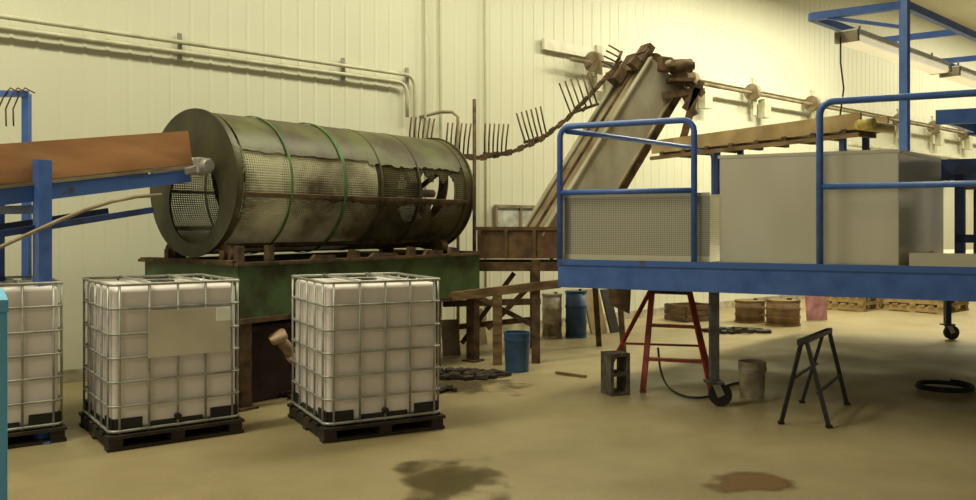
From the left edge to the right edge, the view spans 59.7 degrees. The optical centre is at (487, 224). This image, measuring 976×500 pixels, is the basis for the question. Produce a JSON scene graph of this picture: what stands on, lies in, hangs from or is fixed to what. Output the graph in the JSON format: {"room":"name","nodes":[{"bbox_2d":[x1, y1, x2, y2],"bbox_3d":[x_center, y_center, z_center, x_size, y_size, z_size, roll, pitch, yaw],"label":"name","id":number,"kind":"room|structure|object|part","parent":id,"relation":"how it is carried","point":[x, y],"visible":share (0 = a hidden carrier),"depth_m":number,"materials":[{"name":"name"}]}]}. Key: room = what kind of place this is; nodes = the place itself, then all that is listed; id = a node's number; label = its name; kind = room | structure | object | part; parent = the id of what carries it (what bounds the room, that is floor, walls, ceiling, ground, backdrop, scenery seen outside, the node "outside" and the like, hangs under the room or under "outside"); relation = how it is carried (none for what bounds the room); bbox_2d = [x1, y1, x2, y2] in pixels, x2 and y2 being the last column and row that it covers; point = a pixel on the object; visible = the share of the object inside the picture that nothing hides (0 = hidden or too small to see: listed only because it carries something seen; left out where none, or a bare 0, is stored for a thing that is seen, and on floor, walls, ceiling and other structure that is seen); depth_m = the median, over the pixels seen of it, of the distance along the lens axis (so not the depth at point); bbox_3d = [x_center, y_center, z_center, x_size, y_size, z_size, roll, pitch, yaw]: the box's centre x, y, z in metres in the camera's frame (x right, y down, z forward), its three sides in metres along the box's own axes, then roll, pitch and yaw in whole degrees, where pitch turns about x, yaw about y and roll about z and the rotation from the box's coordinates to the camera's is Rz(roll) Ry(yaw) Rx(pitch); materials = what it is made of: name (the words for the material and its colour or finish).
{"room":"factory floor","nodes":[
{"label":"factory floor","id":0,"kind":"room"},
{"bbox_2d":[0,0,975,370],"bbox_3d":[18.858,-1.950,28.322,79.169,6.900,0.007,0,0,-41],"label":"wall","id":1,"kind":"structure","parent":0,"point":[82,89],"depth_m":11.02,"materials":[{"name":"metal"}]},
{"bbox_2d":[0,14,416,137],"bbox_3d":[-4.715,-1.415,7.399,10.130,1.130,0.089,0,0,-41],"label":"conduit","id":2,"kind":"object","parent":1,"relation":"attached to","point":[178,41],"visible":0.98,"depth_m":8.92,"materials":[{"name":"metal"}]},
{"bbox_2d":[424,0,426,249],"bbox_3d":[-0.802,-2.075,10.883,0.036,6.550,0.036,0,0,0],"label":"pipe","id":3,"kind":"object","parent":1,"relation":"attached to","point":[425,1],"visible":0.47,"depth_m":10.87,"materials":[{"name":"metal"}]},
{"bbox_2d":[58,295,804,383],"bbox_3d":[18.438,1.440,27.915,78.000,0.120,0.040,0,0,-41],"label":"baseboard","id":4,"kind":"structure","parent":1,"relation":"attached to","point":[72,375],"depth_m":12.07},
{"bbox_2d":[439,0,441,316],"bbox_3d":[-0.619,-2.075,11.045,0.036,6.550,0.036,0,0,0],"label":"pipe","id":5,"kind":"object","parent":1,"relation":"attached to","point":[440,1],"visible":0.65,"depth_m":11.03,"materials":[{"name":"metal"}]},
{"bbox_2d":[484,0,486,320],"bbox_3d":[-0.035,-2.025,11.561,0.036,6.650,0.036,0,0,0],"label":"pipe","id":6,"kind":"object","parent":1,"relation":"attached to","point":[485,1],"visible":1,"depth_m":11.55,"materials":[{"name":"metal"}]},
{"bbox_2d":[493,205,535,226],"bbox_3d":[0.452,-0.060,11.991,0.975,0.440,0.060,0,0,-41],"label":"window","id":7,"kind":"structure","parent":1,"relation":"in","point":[503,215],"depth_m":11.86,"materials":[{"name":"glass"}]},
{"bbox_2d":[542,38,975,149],"bbox_3d":[23.207,-2.390,31.900,59.576,0.720,0.335,0,0,-41],"label":"pipe","id":8,"kind":"object","parent":1,"relation":"attached to","point":[753,89],"visible":0.76,"depth_m":15.95,"materials":[{"name":"metal"}]},
{"bbox_2d":[834,26,898,96],"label":"lamp","id":9,"kind":"object","parent":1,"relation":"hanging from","point":[859,38],"depth_m":8.30,"materials":[{"name":"white metal"}]},
{"bbox_3d":[3.370,-1.399,8.100,0.055,0.801,0.016,0,0,0],"label":"cord","id":10,"kind":"part","parent":9,"relation":"part of","materials":[{"name":"black paint"}]},
{"bbox_2d":[841,36,948,73],"bbox_3d":[4.332,-1.780,8.975,2.400,0.070,0.200,0,0,-43],"label":"diffuser","id":11,"kind":"object","parent":9,"relation":"attached to","point":[873,45],"depth_m":8.70,"materials":[{"name":"white plastic"}]},
{"bbox_2d":[847,141,969,158],"bbox_3d":[26.603,-1.450,34.971,50.418,0.700,0.099,0,0,-41],"label":"wall rail","id":12,"kind":"object","parent":1,"relation":"attached to","point":[853,144],"visible":0.29,"depth_m":20.40,"materials":[{"name":"metal"}]},
{"bbox_2d":[8,299,975,499],"bbox_3d":[12.000,1.600,14.000,90.000,0.200,90.000,0,0,0],"label":"floor","id":13,"kind":"structure","parent":0,"point":[539,433],"depth_m":6.00,"materials":[{"name":"concrete"}]},
{"bbox_2d":[0,289,8,499],"bbox_3d":[-1.447,0.838,2.042,0.504,1.325,0.408,0,0,-31],"label":"bin","id":14,"kind":"object","parent":13,"relation":"on","point":[4,302],"visible":1,"depth_m":2.00,"materials":[{"name":"teal plastic"}]},
{"bbox_3d":[-1.447,0.190,2.042,0.504,0.030,0.408,0,0,-31],"label":"lid","id":15,"kind":"part","parent":14,"relation":"part of","materials":[{"name":"teal plastic"}]},
{"bbox_2d":[0,87,34,279],"bbox_3d":[-4.028,0.187,6.876,0.659,2.626,0.139,0,0,-21],"label":"rack","id":16,"kind":"object","parent":13,"relation":"on","point":[26,98],"visible":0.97,"depth_m":6.97,"materials":[{"name":"metal"}]},
{"bbox_2d":[0,275,66,448],"bbox_3d":[-3.568,0.942,6.003,0.920,1.115,0.960,0,0,-36],"label":"tank","id":17,"kind":"object","parent":13,"relation":"on","point":[33,328],"visible":0.91,"depth_m":5.81,"materials":[{"name":"white plastic"}]},
{"bbox_2d":[8,409,61,432],"bbox_3d":[-3.568,1.347,6.003,0.870,0.103,0.890,0,0,-36],"label":"tray","id":18,"kind":"object","parent":17,"relation":"on","point":[41,419],"depth_m":5.80,"materials":[{"name":"black paint"}]},
{"bbox_2d":[0,131,214,443],"bbox_3d":[-3.796,0.368,5.580,1.000,2.264,4.137,0,0,37],"label":"conveyor","id":19,"kind":"object","parent":13,"relation":"on","point":[37,172],"visible":0.94,"depth_m":6.20,"materials":[{"name":"orange-brown wood"},{"name":"blue painted steel"},{"name":"steel"}]},
{"bbox_3d":[-3.673,0.525,6.342,0.200,1.950,0.200,0,0,0],"label":"leg","id":20,"kind":"part","parent":19,"relation":"part of","materials":[{"name":"blue paint"}]},
{"bbox_3d":[-3.097,0.525,5.909,0.200,1.950,0.200,0,0,0],"label":"leg","id":21,"kind":"part","parent":19,"relation":"part of","materials":[{"name":"blue paint"}]},
{"bbox_3d":[-4.088,-0.104,5.691,0.050,0.687,3.936,0,0,37],"label":"frame rail","id":22,"kind":"part","parent":19,"relation":"part of","materials":[{"name":"blue metal"}]},
{"bbox_3d":[-3.609,-0.104,5.330,2.409,0.687,3.174,0,0,0],"label":"frame rail","id":23,"kind":"part","parent":19,"relation":"part of","materials":[{"name":"blue metal"}]},
{"bbox_2d":[79,273,244,452],"bbox_3d":[-2.409,0.942,6.243,0.920,1.115,0.960,0,0,-36],"label":"tank","id":24,"kind":"object","parent":13,"relation":"on","point":[161,352],"visible":1,"depth_m":5.88,"materials":[{"name":"white plastic"}]},
{"bbox_3d":[-2.409,0.417,6.243,0.200,0.025,0.200,0,0,-36],"label":"lid","id":25,"kind":"part","parent":24,"relation":"part of","materials":[{"name":"black paint"}]},
{"bbox_2d":[85,399,238,435],"bbox_3d":[-2.409,1.347,6.243,0.870,0.103,0.890,0,0,-36],"label":"tray","id":26,"kind":"object","parent":24,"relation":"on","point":[155,420],"depth_m":5.87,"materials":[{"name":"black paint"}]},
{"bbox_3d":[-2.070,0.740,5.913,0.560,0.320,0.006,0,0,-36],"label":"sign plate","id":27,"kind":"part","parent":24,"relation":"part of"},
{"bbox_2d":[271,389,294,398],"bbox_3d":[-1.880,1.464,7.501,0.764,0.064,0.487,0,0,0],"label":"debris heap","id":28,"kind":"object","parent":13,"relation":"on","point":[288,392],"visible":0.13,"depth_m":7.37,"materials":[{"name":"brown wood"}]},
{"bbox_2d":[138,108,484,411],"bbox_3d":[-1.544,0.250,8.502,1.600,2.500,3.290,0,0,37],"label":"screen","id":29,"kind":"object","parent":13,"relation":"on","point":[265,283],"visible":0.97,"depth_m":7.69,"materials":[{"name":"green metal"}]},
{"bbox_3d":[-2.011,0.240,6.869,0.060,0.140,0.060,0,0,37],"label":"post","id":30,"kind":"part","parent":29,"relation":"part of","materials":[{"name":"wood"}]},
{"bbox_3d":[-1.999,1.140,6.935,0.180,0.720,0.180,0,0,37],"label":"leg","id":31,"kind":"part","parent":29,"relation":"part of","materials":[{"name":"wood"}]},
{"bbox_3d":[-1.830,0.240,7.109,0.060,0.140,0.060,0,0,37],"label":"post","id":32,"kind":"part","parent":29,"relation":"part of","materials":[{"name":"wood"}]},
{"bbox_3d":[-0.163,1.140,9.371,0.180,0.720,0.180,0,0,37],"label":"leg","id":33,"kind":"part","parent":29,"relation":"part of","materials":[{"name":"metal"}]},
{"bbox_2d":[287,272,445,443],"bbox_3d":[-0.943,0.942,6.454,0.920,1.115,0.960,0,0,-28],"label":"tank","id":34,"kind":"object","parent":13,"relation":"on","point":[365,347],"visible":1,"depth_m":6.09,"materials":[{"name":"white plastic"}]},
{"bbox_3d":[-0.943,0.417,6.454,0.200,0.025,0.200,0,0,-28],"label":"lid","id":35,"kind":"part","parent":34,"relation":"part of","materials":[{"name":"black paint"}]},
{"bbox_2d":[294,391,439,427],"bbox_3d":[-0.943,1.347,6.454,0.870,0.103,0.890,0,0,-28],"label":"tray","id":36,"kind":"object","parent":34,"relation":"on","point":[325,417],"depth_m":6.07,"materials":[{"name":"black paint"}]},
{"bbox_2d":[419,110,459,338],"bbox_3d":[-0.763,0.015,10.900,0.800,2.970,0.044,0,0,0],"label":"pipe","id":37,"kind":"object","parent":13,"relation":"on","point":[439,111],"visible":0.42,"depth_m":10.88,"materials":[{"name":"metal"}]},
{"bbox_2d":[436,384,456,391],"bbox_3d":[-0.595,1.464,7.612,0.632,0.066,0.365,0,0,0],"label":"debris heap","id":38,"kind":"object","parent":13,"relation":"on","point":[443,387],"visible":0.22,"depth_m":7.65,"materials":[{"name":"brown wood"}]},
{"bbox_2d":[412,470,485,492],"bbox_3d":[-0.194,1.499,5.000,1.440,0.001,2.000,0,0,0],"label":"puddle","id":39,"kind":"object","parent":13,"relation":"on","point":[434,481],"visible":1,"depth_m":4.96,"materials":[{"name":"brown liquid"}]},
{"bbox_2d":[441,319,460,356],"bbox_3d":[-0.427,1.289,9.718,0.200,0.410,0.153,0,0,-17],"label":"leaning board","id":40,"kind":"object","parent":13,"relation":"on","point":[450,339],"visible":0.93,"depth_m":9.70,"materials":[{"name":"wood"}]},
{"bbox_2d":[436,377,478,391],"bbox_3d":[-0.450,1.499,7.969,2.400,0.001,1.800,0,0,0],"label":"damp patch","id":41,"kind":"object","parent":13,"relation":"on","point":[460,385],"visible":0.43,"depth_m":7.98,"materials":[{"name":"brown liquid"}]},
{"bbox_2d":[436,367,511,379],"bbox_3d":[-0.272,1.463,8.436,1.020,0.066,0.564,0,0,0],"label":"debris heap","id":42,"kind":"object","parent":13,"relation":"on","point":[468,373],"visible":0.94,"depth_m":8.34,"materials":[{"name":"brown wood"}]},
{"bbox_2d":[473,99,475,250],"bbox_3d":[-0.160,0.010,10.000,0.041,2.980,0.041,0,0,23],"label":"steel pole","id":43,"kind":"object","parent":13,"relation":"on","point":[474,100],"visible":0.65,"depth_m":9.98,"materials":[{"name":"brown metal"}]},
{"bbox_2d":[480,308,486,343],"bbox_3d":[-0.132,1.275,10.683,0.200,0.439,0.162,0,0,-29],"label":"leaning board","id":44,"kind":"object","parent":13,"relation":"on","point":[483,338],"visible":0.29,"depth_m":10.67,"materials":[{"name":"beige wood"}]},
{"bbox_2d":[504,330,530,372],"bbox_3d":[0.298,1.299,8.733,0.276,0.402,0.276,0,0,0],"label":"pail","id":45,"kind":"object","parent":13,"relation":"on","point":[516,342],"visible":0.98,"depth_m":8.62,"materials":[{"name":"blue plastic"}]},
{"bbox_2d":[542,292,561,337],"bbox_3d":[0.857,1.198,11.384,0.271,0.605,0.271,0,0,0],"label":"barrel","id":46,"kind":"object","parent":13,"relation":"on","point":[551,302],"visible":1,"depth_m":11.27,"materials":[{"name":"beige metal"}]},
{"bbox_2d":[409,43,705,366],"bbox_3d":[0.823,-0.364,10.002,3.590,3.732,1.494,0,0,-13],"label":"inclined elevator","id":47,"kind":"object","parent":13,"relation":"on","point":[642,87],"visible":0.75,"depth_m":10.08,"materials":[{"name":"metal"}]},
{"bbox_3d":[-0.550,1.120,8.970,0.100,0.760,0.080,0,0,0],"label":"timber leg","id":48,"kind":"part","parent":47,"relation":"part of","materials":[{"name":"brown wood"}]},
{"bbox_3d":[-0.200,1.010,9.650,0.090,0.980,0.090,0,0,0],"label":"leg","id":49,"kind":"part","parent":47,"relation":"part of","materials":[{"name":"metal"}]},
{"bbox_3d":[0.100,1.120,9.120,0.100,0.760,0.080,0,0,0],"label":"timber leg","id":50,"kind":"part","parent":47,"relation":"part of","materials":[{"name":"brown wood"}]},
{"bbox_3d":[0.300,0.470,10.390,1.300,0.100,0.080,0,0,0],"label":"rail","id":51,"kind":"part","parent":47,"relation":"part of","materials":[{"name":"wood"}]},
{"bbox_3d":[0.300,0.470,9.620,1.300,0.100,0.080,0,0,0],"label":"rail","id":52,"kind":"part","parent":47,"relation":"part of","materials":[{"name":"wood"}]},
{"bbox_3d":[0.560,1.010,10.400,0.090,0.980,0.090,0,0,0],"label":"leg","id":53,"kind":"part","parent":47,"relation":"part of","materials":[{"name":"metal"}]},
{"bbox_3d":[0.520,0.940,9.250,0.090,1.120,0.090,0,0,0],"label":"leg","id":54,"kind":"part","parent":47,"relation":"part of","materials":[{"name":"wood"}]},
{"bbox_3d":[0.326,-1.404,10.424,2.724,1.253,0.236,0,0,-9],"label":"chain","id":55,"kind":"part","parent":47,"relation":"part of","materials":[{"name":"metal"}]},
{"bbox_3d":[0.326,-1.404,10.184,2.724,1.253,0.236,0,0,-9],"label":"chain","id":56,"kind":"part","parent":47,"relation":"part of","materials":[{"name":"metal"}]},
{"bbox_3d":[1.244,-0.803,10.514,1.903,2.428,0.030,0,0,-25],"label":"panel","id":57,"kind":"part","parent":47,"relation":"part of","materials":[{"name":"grey metal"}]},
{"bbox_3d":[1.161,-0.880,10.179,1.457,2.083,0.500,0,0,-25],"label":"slide plate","id":58,"kind":"part","parent":47,"relation":"part of","materials":[{"name":"grey metal"}]},
{"bbox_3d":[1.159,-0.912,10.178,1.443,2.052,0.030,0,0,-25],"label":"return chain","id":59,"kind":"part","parent":47,"relation":"part of","materials":[{"name":"metal"}]},
{"bbox_3d":[1.314,0.611,10.519,0.186,1.782,0.066,0,0,0],"label":"leg","id":60,"kind":"part","parent":47,"relation":"part of","materials":[{"name":"metal"}]},
{"bbox_3d":[1.469,-0.803,10.023,1.903,2.428,0.030,0,0,-25],"label":"panel","id":61,"kind":"part","parent":47,"relation":"part of","materials":[{"name":"grey metal"}]},
{"bbox_3d":[1.539,0.611,10.028,0.186,1.782,0.066,0,0,0],"label":"leg","id":62,"kind":"part","parent":47,"relation":"part of","materials":[{"name":"metal"}]},
{"bbox_3d":[2.330,-1.851,10.253,0.330,0.324,0.233,0,0,0],"label":"drive motor","id":63,"kind":"part","parent":47,"relation":"part of","materials":[{"name":"metal"}]},
{"bbox_2d":[555,371,586,377],"bbox_3d":[0.823,1.485,8.445,0.355,0.025,0.030,0,0,39],"label":"stick","id":64,"kind":"object","parent":13,"relation":"on","point":[556,372],"visible":1,"depth_m":8.43,"materials":[{"name":"brown wood"}]},
{"bbox_2d":[565,289,586,337],"bbox_3d":[1.179,1.177,11.384,0.292,0.645,0.292,0,0,0],"label":"barrel","id":65,"kind":"object","parent":13,"relation":"on","point":[576,300],"visible":1,"depth_m":11.26,"materials":[{"name":"blue plastic"}]},
{"bbox_2d":[585,289,606,333],"bbox_3d":[1.476,1.194,11.773,0.280,0.601,0.212,0,0,-34],"label":"leaning board","id":66,"kind":"object","parent":13,"relation":"on","point":[590,308],"visible":0.64,"depth_m":11.75,"materials":[{"name":"beige wood"}]},
{"bbox_2d":[600,289,618,332],"bbox_3d":[1.704,1.199,11.893,0.160,0.593,0.241,0,0,-34],"label":"leaning board","id":67,"kind":"object","parent":13,"relation":"on","point":[610,313],"visible":0.79,"depth_m":11.87,"materials":[{"name":"grey wood"}]},
{"bbox_2d":[601,350,629,395],"bbox_3d":[1.132,1.315,7.556,0.190,0.370,0.190,0,0,-20],"label":"concrete block","id":68,"kind":"object","parent":13,"relation":"on","point":[608,372],"visible":1,"depth_m":7.50,"materials":[{"name":"grey concrete"}]},
{"bbox_2d":[614,290,710,390],"bbox_3d":[1.606,1.035,8.110,1.061,0.943,1.066,0,0,13],"label":"stepladder","id":69,"kind":"object","parent":13,"relation":"on","point":[650,295],"visible":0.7,"depth_m":7.76,"materials":[{"name":"red metal"}]},
{"bbox_3d":[1.390,1.035,8.365,0.040,0.943,0.767,0,0,-27],"label":"rail","id":70,"kind":"part","parent":69,"relation":"part of","materials":[{"name":"red metal"}]},
{"bbox_3d":[1.470,1.035,7.815,0.050,0.938,0.328,0,0,27],"label":"rail","id":71,"kind":"part","parent":69,"relation":"part of","materials":[{"name":"red metal"}]},
{"bbox_3d":[1.910,1.035,7.650,0.195,0.938,0.342,0,0,0],"label":"rail","id":72,"kind":"part","parent":69,"relation":"part of","materials":[{"name":"red metal"}]},
{"bbox_2d":[664,302,708,322],"bbox_3d":[3.189,1.370,13.421,0.620,0.260,0.520,0,0,-29],"label":"crate","id":73,"kind":"object","parent":13,"relation":"on","point":[681,312],"visible":0.63,"depth_m":13.24,"materials":[{"name":"brown wood"}]},
{"bbox_2d":[657,347,738,398],"bbox_3d":[2.068,1.345,7.813,0.873,0.306,0.987,0,0,0],"label":"power cable","id":74,"kind":"object","parent":13,"relation":"on","point":[658,352],"visible":0.7,"depth_m":7.76,"materials":[{"name":"black rubber"}]},
{"bbox_2d":[701,326,771,333],"bbox_3d":[3.466,1.460,11.894,0.984,0.068,0.505,0,0,-6],"label":"debris heap","id":75,"kind":"object","parent":13,"relation":"on","point":[731,330],"visible":0.87,"depth_m":11.79,"materials":[{"name":"brown wood"}]},
{"bbox_2d":[734,298,765,323],"bbox_3d":[4.051,1.317,13.144,0.459,0.365,0.459,0,0,0],"label":"barrel","id":76,"kind":"object","parent":13,"relation":"on","point":[749,311],"visible":0.98,"depth_m":12.96,"materials":[{"name":"brown"}]},
{"bbox_2d":[738,359,766,398],"bbox_3d":[2.302,1.343,7.406,0.251,0.314,0.249,0,0,0],"label":"pail","id":77,"kind":"object","parent":13,"relation":"on","point":[751,371],"visible":1,"depth_m":7.32,"materials":[{"name":"metal"}]},
{"bbox_3d":[2.302,1.256,7.348,0.251,0.067,0.133,0,0,0],"label":"handle","id":78,"kind":"part","parent":77,"relation":"part of","materials":[{"name":"metal"}]},
{"bbox_2d":[722,474,789,489],"bbox_3d":[1.570,1.499,4.961,1.200,0.001,1.000,0,0,0],"label":"rust stain","id":79,"kind":"object","parent":13,"relation":"on","point":[734,481],"visible":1,"depth_m":4.95,"materials":[{"name":"brown liquid"}]},
{"bbox_2d":[557,89,975,405],"bbox_3d":[5.775,0.256,8.195,8.717,2.485,5.740,0,0,27],"label":"work platform","id":80,"kind":"object","parent":13,"relation":"on","point":[947,285],"visible":0.88,"depth_m":6.90,"materials":[{"name":"blue paint"}]},
{"bbox_2d":[608,289,630,313],"bbox_3d":[1.310,0.708,8.470,0.259,0.345,0.045,0,0,27],"label":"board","id":81,"kind":"object","parent":80,"relation":"hanging from","point":[620,299],"visible":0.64,"depth_m":8.45,"materials":[{"name":"brown wood"}]},
{"bbox_3d":[1.182,-0.286,7.354,1.253,1.242,0.053,0,0,27],"label":"guard rail","id":82,"kind":"part","parent":80,"relation":"part of","materials":[{"name":"blue metal"}]},
{"bbox_3d":[1.647,-0.264,8.610,0.084,1.199,2.745,0,0,43],"label":"guard rail","id":83,"kind":"part","parent":80,"relation":"part of","materials":[{"name":"blue metal"}]},
{"bbox_2d":[563,192,719,261],"bbox_3d":[1.372,0.025,7.636,1.340,0.595,0.550,0,0,27],"label":"metal box","id":84,"kind":"object","parent":80,"relation":"on","point":[632,227],"visible":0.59,"depth_m":7.39,"materials":[{"name":"metal"}]},
{"bbox_3d":[1.873,0.930,7.042,0.140,0.760,0.140,0,0,0],"label":"leg","id":85,"kind":"part","parent":80,"relation":"part of","materials":[{"name":"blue metal"}]},
{"bbox_2d":[650,112,894,193],"bbox_3d":[2.884,-0.356,8.906,0.585,1.358,2.695,0,0,-37],"label":"conveyor","id":86,"kind":"object","parent":80,"relation":"on","point":[839,128],"visible":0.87,"depth_m":8.53,"materials":[{"name":"beige wood"}]},
{"bbox_3d":[2.471,-0.269,9.163,0.050,1.184,0.050,0,0,-37],"label":"leg","id":87,"kind":"part","parent":86,"relation":"part of","materials":[{"name":"blue paint"}]},
{"bbox_3d":[2.793,-0.269,9.402,0.050,1.184,0.050,0,0,-37],"label":"leg","id":88,"kind":"part","parent":86,"relation":"part of","materials":[{"name":"blue paint"}]},
{"bbox_3d":[2.643,-0.800,8.814,0.030,0.100,2.553,0,0,-37],"label":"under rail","id":89,"kind":"part","parent":86,"relation":"part of","materials":[{"name":"brown wood"}]},
{"bbox_3d":[3.338,-0.286,7.995,0.050,1.218,0.050,0,0,-37],"label":"leg","id":90,"kind":"part","parent":86,"relation":"part of","materials":[{"name":"blue paint"}]},
{"bbox_3d":[3.659,-0.286,8.233,0.050,1.218,0.050,0,0,-37],"label":"leg","id":91,"kind":"part","parent":86,"relation":"part of","materials":[{"name":"blue paint"}]},
{"bbox_3d":[3.445,-0.922,7.733,0.089,0.093,0.142,0,0,-37],"label":"motor","id":92,"kind":"part","parent":86,"relation":"part of","materials":[{"name":"yellow paint"}]},
{"bbox_2d":[718,149,942,265],"bbox_3d":[3.000,-0.132,7.359,1.353,0.907,1.766,0,0,41],"label":"metal box","id":93,"kind":"object","parent":80,"relation":"on","point":[768,201],"visible":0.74,"depth_m":6.86,"materials":[{"name":"silver metal"}]},
{"bbox_2d":[808,0,975,150],"bbox_3d":[5.344,-0.939,9.605,5.671,2.523,0.837,0,0,-43],"label":"frame","id":94,"kind":"object","parent":80,"relation":"on","point":[829,19],"depth_m":7.76,"materials":[{"name":"blue paint"}]},
{"bbox_3d":[3.690,-0.939,7.530,0.070,2.523,0.070,0,0,-43],"label":"post","id":95,"kind":"part","parent":94,"relation":"part of","materials":[{"name":"blue metal"}]},
{"bbox_3d":[6.339,-1.847,10.855,2.510,0.205,0.220,0,0,-43],"label":"fluorescent lamp","id":96,"kind":"part","parent":94,"relation":"part of","materials":[{"name":"white plastic"}]},
{"bbox_2d":[944,71,975,88],"bbox_3d":[6.339,-1.780,10.855,2.400,0.070,0.200,0,0,-43],"label":"diffuser","id":97,"kind":"object","parent":94,"relation":"attached to","point":[968,78],"depth_m":10.19,"materials":[{"name":"white plastic"}]},
{"bbox_3d":[4.302,-0.326,5.795,3.872,1.322,0.053,0,0,27],"label":"guard rail","id":98,"kind":"part","parent":80,"relation":"part of","materials":[{"name":"blue metal"}]},
{"bbox_2d":[909,251,975,266],"bbox_3d":[4.112,0.269,6.479,1.615,0.107,0.628,0,0,27],"label":"tray","id":99,"kind":"object","parent":80,"relation":"on","point":[927,258],"visible":0.96,"depth_m":6.46,"materials":[{"name":"metal"}]},
{"bbox_3d":[6.012,0.930,11.123,0.140,0.760,0.140,0,0,0],"label":"leg","id":100,"kind":"part","parent":80,"relation":"part of","materials":[{"name":"blue paint"}]},
{"bbox_2d":[936,108,975,135],"bbox_3d":[5.667,-0.319,6.777,3.739,1.283,1.141,0,0,27],"label":"stand","id":101,"kind":"object","parent":80,"relation":"on","point":[962,119],"visible":1,"depth_m":7.06,"materials":[{"name":"blue paint"}]},
{"bbox_3d":[5.298,-0.900,6.356,3.454,0.120,0.058,0,0,27],"label":"rail","id":102,"kind":"part","parent":101,"relation":"part of","materials":[{"name":"blue metal"}]},
{"bbox_3d":[4.170,-0.900,7.525,0.048,0.080,1.073,0,0,41],"label":"cross rail","id":103,"kind":"part","parent":101,"relation":"part of","materials":[{"name":"metal"}]},
{"bbox_2d":[941,158,975,253],"bbox_3d":[5.646,-0.118,6.738,3.642,0.883,0.861,0,0,27],"label":"conveyor","id":104,"kind":"object","parent":80,"relation":"on","point":[951,169],"visible":0.83,"depth_m":7.21,"materials":[{"name":"blue metal"}]},
{"bbox_3d":[5.439,-0.470,6.523,3.464,0.180,0.058,0,0,27],"label":"frame rail","id":105,"kind":"part","parent":104,"relation":"part of","materials":[{"name":"blue metal"}]},
{"bbox_3d":[4.020,-0.053,7.238,0.068,0.753,0.088,0,0,41],"label":"leg","id":106,"kind":"part","parent":104,"relation":"part of","materials":[{"name":"blue paint"}]},
{"bbox_3d":[5.477,0.115,6.494,3.359,0.070,0.039,0,0,27],"label":"rail","id":107,"kind":"part","parent":104,"relation":"part of","materials":[{"name":"blue metal"}]},
{"bbox_3d":[4.482,-0.053,7.764,0.068,0.753,0.088,0,0,41],"label":"leg","id":108,"kind":"part","parent":104,"relation":"part of","materials":[{"name":"blue paint"}]},
{"bbox_2d":[765,298,800,326],"bbox_3d":[4.425,1.298,12.750,0.501,0.405,0.501,0,0,0],"label":"barrel","id":109,"kind":"object","parent":13,"relation":"on","point":[780,312],"visible":1,"depth_m":12.55,"materials":[{"name":"brown"}]},
{"bbox_2d":[777,328,849,428],"bbox_3d":[2.600,1.179,6.745,0.394,0.639,1.032,0,0,30],"label":"stand","id":110,"kind":"object","parent":13,"relation":"on","point":[806,340],"visible":1,"depth_m":6.42,"materials":[{"name":"black paint"}]},
{"bbox_3d":[2.284,1.188,6.404,0.178,0.622,0.027,0,0,3],"label":"leg","id":111,"kind":"part","parent":110,"relation":"part of","materials":[{"name":"black paint"}]},
{"bbox_3d":[2.727,1.188,7.133,0.198,0.622,0.027,0,0,20],"label":"leg","id":112,"kind":"part","parent":110,"relation":"part of","materials":[{"name":"black paint"}]},
{"bbox_3d":[2.456,1.188,6.328,0.185,0.622,0.027,0,0,37],"label":"leg","id":113,"kind":"part","parent":110,"relation":"part of","materials":[{"name":"black paint"}]},
{"bbox_3d":[2.916,1.188,7.082,0.178,0.622,0.027,0,0,-1],"label":"leg","id":114,"kind":"part","parent":110,"relation":"part of","materials":[{"name":"black paint"}]},
{"bbox_2d":[805,296,826,320],"bbox_3d":[5.134,1.281,13.301,0.360,0.422,0.082,0,0,-17],"label":"board","id":115,"kind":"object","parent":13,"relation":"on","point":[816,307],"visible":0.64,"depth_m":13.28,"materials":[{"name":"pink"}]},
{"bbox_2d":[826,301,883,311],"bbox_3d":[6.542,1.433,15.361,1.150,0.130,1.000,0,0,-41],"label":"pallet","id":116,"kind":"object","parent":13,"relation":"on","point":[830,305],"visible":0.38,"depth_m":14.93,"materials":[{"name":"beige wood"}]},
{"bbox_2d":[826,296,883,303],"bbox_3d":[6.542,1.296,15.361,1.150,0.130,1.000,0,0,-41],"label":"pallet","id":117,"kind":"object","parent":116,"relation":"on","point":[833,299],"visible":0.22,"depth_m":14.90,"materials":[{"name":"beige wood"}]},
{"bbox_2d":[883,302,968,313],"bbox_3d":[7.729,1.433,15.000,1.150,0.130,1.000,0,0,-41],"label":"pallet","id":118,"kind":"object","parent":13,"relation":"on","point":[891,305],"visible":0.62,"depth_m":14.65,"materials":[{"name":"beige wood"}]},
{"bbox_2d":[883,299,968,305],"bbox_3d":[7.729,1.296,15.000,1.150,0.130,1.000,0,0,-41],"label":"pallet","id":119,"kind":"object","parent":118,"relation":"on","point":[910,301],"visible":0.21,"depth_m":14.62,"materials":[{"name":"beige wood"}]},
{"bbox_2d":[915,379,975,392],"bbox_3d":[4.157,1.464,7.730,0.500,0.068,0.496,0,0,0],"label":"coil","id":120,"kind":"object","parent":13,"relation":"on","point":[968,387],"visible":1,"depth_m":7.70,"materials":[{"name":"rubber"}]},
{"bbox_2d":[910,0,975,30],"bbox_3d":[31.663,-5.500,12.952,80.000,0.200,40.000,0,0,-41],"label":"ceiling","id":121,"kind":"structure","parent":0,"point":[963,12],"depth_m":21.30,"materials":[{"name":"white paint"}]}
]}

